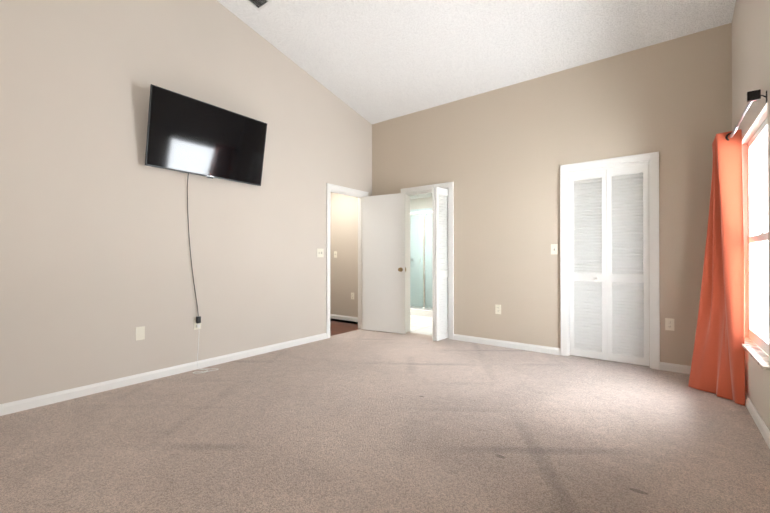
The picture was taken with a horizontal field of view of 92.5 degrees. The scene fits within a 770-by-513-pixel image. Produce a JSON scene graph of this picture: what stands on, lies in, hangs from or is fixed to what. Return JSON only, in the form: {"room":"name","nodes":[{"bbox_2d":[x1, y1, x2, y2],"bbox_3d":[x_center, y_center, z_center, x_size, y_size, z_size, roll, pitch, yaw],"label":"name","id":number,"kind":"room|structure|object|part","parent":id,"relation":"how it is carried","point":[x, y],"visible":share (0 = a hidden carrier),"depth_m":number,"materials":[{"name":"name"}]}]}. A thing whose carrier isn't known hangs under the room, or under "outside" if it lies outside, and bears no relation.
{"room":"empty bedroom","nodes":[
{"label":"empty bedroom","id":0,"kind":"room"},
{"bbox_2d":[0,0,371,403],"bbox_3d":[-2.057,-1.401,3.433,0.120,5.000,6.700,0,0,37],"label":"wall","id":1,"kind":"structure","parent":0,"point":[96,267],"depth_m":3.23,"materials":[{"name":"paint"}]},
{"bbox_2d":[135,326,144,340],"bbox_3d":[-2.135,0.670,3.214,0.007,0.115,0.070,0,0,37],"label":"electrical outlet plate","id":2,"kind":"object","parent":1,"relation":"attached to","point":[140,333],"visible":1,"depth_m":3.21,"materials":[{"name":"beige plastic"}]},
{"bbox_2d":[0,333,326,415],"bbox_3d":[-2.372,1.058,2.892,0.014,0.076,5.238,0,0,37],"label":"baseboard","id":3,"kind":"structure","parent":1,"relation":"attached to","point":[34,402],"depth_m":3.19,"materials":[{"name":"white wood"}]},
{"bbox_2d":[194,318,200,329],"bbox_3d":[-1.836,0.655,3.608,0.008,0.115,0.070,0,0,37],"label":"outlet","id":4,"kind":"object","parent":1,"relation":"attached to","point":[195,324],"visible":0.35,"depth_m":3.59,"materials":[{"name":"beige plastic"}]},
{"bbox_2d":[145,84,266,373],"bbox_3d":[-1.700,-0.184,3.629,0.202,2.562,1.150,0,0,37],"label":"tv","id":5,"kind":"object","parent":1,"relation":"attached to","point":[187,134],"visible":1,"depth_m":3.54,"materials":[{"name":"black plastic"}]},
{"bbox_2d":[317,249,323,256],"bbox_3d":[-0.856,-0.047,4.896,0.019,0.115,0.116,0,0,37],"label":"light switch","id":6,"kind":"object","parent":1,"relation":"attached to","point":[320,252],"visible":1,"depth_m":4.90,"materials":[{"name":"beige plastic"}]},
{"bbox_2d":[326,183,367,338],"bbox_3d":[-0.582,0.059,5.372,0.162,2.102,0.869,0,0,37],"label":"door frame","id":7,"kind":"structure","parent":1,"relation":"attached to","point":[342,190],"depth_m":5.35,"materials":[{"name":"white wood"}]},
{"bbox_2d":[363,193,405,333],"bbox_3d":[0.000,0.098,5.450,0.721,2.010,0.191,0,0,37],"label":"hall door","id":8,"kind":"structure","parent":1,"relation":"in","point":[384,263],"depth_m":5.40,"materials":[{"name":"painted wood"},{"name":"brass"}]},
{"bbox_2d":[330,192,357,316],"bbox_3d":[-0.696,-0.183,6.548,1.480,2.600,0.120,0,0,37],"label":"wall","id":9,"kind":"structure","parent":0,"point":[344,245],"depth_m":6.48,"materials":[{"name":"paint"}]},
{"bbox_2d":[330,314,357,321],"bbox_3d":[-0.743,1.079,6.492,1.464,0.076,0.014,0,0,37],"label":"baseboard","id":10,"kind":"structure","parent":9,"relation":"attached to","point":[342,317],"depth_m":6.46,"materials":[{"name":"white wood"}]},
{"bbox_2d":[330,306,431,335],"bbox_3d":[0.155,1.145,6.115,3.350,0.060,4.270,0,0,37],"label":"floor","id":11,"kind":"structure","parent":0,"point":[421,324],"depth_m":5.95,"materials":[{"name":"tile"}]},
{"bbox_2d":[410,211,431,316],"bbox_3d":[0.564,0.136,7.759,1.696,1.975,1.136,0,0,37],"label":"shower","id":12,"kind":"object","parent":11,"relation":"on","point":[422,311],"visible":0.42,"depth_m":6.97,"materials":[{"name":"white"}]},
{"bbox_2d":[0,329,769,512],"bbox_3d":[-0.173,1.123,2.249,4.415,0.060,7.110,0,0,37],"label":"floor carpet","id":13,"kind":"object","parent":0,"point":[363,421],"visible":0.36,"depth_m":2.20,"materials":[{"name":"beige carpet"}]},
{"bbox_2d":[410,197,431,209],"bbox_3d":[1.540,-0.176,7.827,3.440,2.600,0.120,0,0,37],"label":"wall","id":14,"kind":"structure","parent":0,"point":[421,203],"depth_m":8.29,"materials":[{"name":"paint"}]},
{"bbox_2d":[410,208,431,307],"bbox_3d":[0.946,-0.094,8.194,1.810,2.440,0.012,0,0,37],"label":"wall tiles","id":15,"kind":"structure","parent":14,"relation":"attached to","point":[415,254],"depth_m":8.31,"materials":[{"name":"white tile"}]},
{"bbox_2d":[410,193,431,198],"bbox_3d":[0.746,-1.402,6.786,3.200,0.160,2.510,0,0,37],"label":"ceiling","id":16,"kind":"structure","parent":0,"point":[421,196],"depth_m":8.07,"materials":[{"name":"paint"}]},
{"bbox_2d":[217,0,735,123],"bbox_3d":[-0.394,-2.837,2.031,4.835,1.616,6.820,0,0,37],"label":"ceiling","id":17,"kind":"structure","parent":0,"point":[374,61],"depth_m":3.88,"materials":[{"name":"white paint"}]},
{"bbox_2d":[246,0,270,10],"bbox_3d":[-1.362,-2.606,3.596,0.215,0.102,0.441,0,0,37],"label":"ceiling vent","id":18,"kind":"object","parent":17,"relation":"in","point":[258,5],"visible":1,"depth_m":3.74,"materials":[{"name":"white metal"}]},
{"bbox_2d":[372,23,731,365],"bbox_3d":[1.568,-1.394,4.513,4.355,5.000,0.120,0,0,37],"label":"wall","id":19,"kind":"structure","parent":0,"point":[498,157],"depth_m":4.20,"materials":[{"name":"paint"}]},
{"bbox_2d":[401,182,453,339],"bbox_3d":[0.616,0.056,5.226,0.850,2.107,0.162,0,0,37],"label":"door frame","id":20,"kind":"structure","parent":19,"relation":"attached to","point":[425,189],"depth_m":4.97,"materials":[{"name":"white wood"}]},
{"bbox_2d":[432,187,448,340],"bbox_3d":[0.737,0.096,4.915,0.116,2.000,0.350,0,0,37],"label":"bifold door","id":21,"kind":"structure","parent":19,"relation":"in","point":[440,331],"depth_m":4.84,"materials":[{"name":"white wood"}]},
{"bbox_2d":[495,305,500,313],"bbox_3d":[1.398,0.654,4.551,0.070,0.115,0.008,0,0,37],"label":"outlet","id":22,"kind":"object","parent":19,"relation":"attached to","point":[497,309],"visible":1,"depth_m":4.55,"materials":[{"name":"beige plastic"}]},
{"bbox_2d":[453,334,560,354],"bbox_3d":[1.439,1.068,4.513,1.317,0.076,0.014,0,0,37],"label":"baseboard","id":23,"kind":"structure","parent":19,"relation":"attached to","point":[515,345],"depth_m":4.45,"materials":[{"name":"white wood"}]},
{"bbox_2d":[551,244,557,253],"bbox_3d":[1.909,-0.081,4.161,0.070,0.115,0.019,0,0,37],"label":"light switch","id":24,"kind":"object","parent":19,"relation":"attached to","point":[554,248],"visible":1,"depth_m":4.16,"materials":[{"name":"beige plastic"}]},
{"bbox_2d":[569,164,648,365],"bbox_3d":[2.331,0.083,3.871,0.720,2.015,0.066,0,0,37],"label":"bifold closet door","id":25,"kind":"structure","parent":19,"relation":"in","point":[608,264],"depth_m":3.86,"materials":[{"name":"white wood"}]},
{"bbox_2d":[560,151,659,369],"bbox_3d":[2.352,0.041,3.899,0.886,2.122,0.141,0,0,37],"label":"trim","id":26,"kind":"structure","parent":19,"relation":"attached to","point":[651,159],"depth_m":3.71,"materials":[{"name":"white wood"}]},
{"bbox_2d":[665,318,673,330],"bbox_3d":[2.735,0.652,3.538,0.070,0.115,0.008,0,0,37],"label":"outlet","id":27,"kind":"object","parent":19,"relation":"attached to","point":[669,323],"visible":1,"depth_m":3.54,"materials":[{"name":"beige plastic"}]},
{"bbox_2d":[660,362,690,373],"bbox_3d":[2.869,1.062,3.430,0.499,0.076,0.014,0,0,37],"label":"baseboard","id":28,"kind":"structure","parent":19,"relation":"attached to","point":[685,369],"depth_m":3.50,"materials":[{"name":"white wood"}]},
{"bbox_2d":[649,316,649,351],"bbox_3d":[2.627,-0.196,4.263,1.202,2.600,0.770,0,0,37],"label":"wall","id":29,"kind":"structure","parent":0,"point":[649,333],"depth_m":4.26,"materials":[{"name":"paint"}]},
{"bbox_2d":[732,0,769,430],"bbox_3d":[1.266,-1.416,0.690,0.220,5.000,6.340,0,0,37],"label":"wall","id":30,"kind":"structure","parent":0,"point":[750,45],"depth_m":2.74,"materials":[{"name":"paint"}]},
{"bbox_2d":[688,89,766,405],"bbox_3d":[2.494,0.051,2.758,0.329,2.078,1.356,0,0,37],"label":"curtain","id":31,"kind":"object","parent":30,"relation":"attached to","point":[718,364],"visible":1,"depth_m":2.89,"materials":[{"name":"orange fabric"}]},
{"bbox_3d":[2.587,-0.938,2.692,0.094,0.071,1.356,0,0,37],"label":"rod","id":32,"kind":"part","parent":31,"relation":"part of","materials":[{"name":"silver metal"}]},
{"bbox_2d":[742,337,769,370],"bbox_3d":[2.566,0.655,2.561,0.080,0.020,1.080,0,0,37],"label":"window sill","id":33,"kind":"structure","parent":30,"relation":"attached to","point":[758,355],"depth_m":2.45,"materials":[{"name":"wood"}]},
{"bbox_2d":[745,391,769,448],"bbox_3d":[1.209,1.047,0.795,0.014,0.076,6.220,0,0,37],"label":"baseboard","id":34,"kind":"structure","parent":30,"relation":"attached to","point":[761,425],"depth_m":2.36,"materials":[{"name":"white wood"}]},
{"bbox_2d":[748,117,768,355],"bbox_3d":[2.616,-0.131,2.527,0.055,1.550,1.030,0,0,37],"label":"window","id":35,"kind":"structure","parent":30,"relation":"in","point":[754,240],"depth_m":2.89,"materials":[{"name":"silver metal"}]},
{"bbox_3d":[2.617,-0.131,2.526,0.004,1.460,0.940,0,0,37],"label":"glass","id":36,"kind":"part","parent":35,"relation":"part of","materials":[{"name":"clear glass"}]}
]}

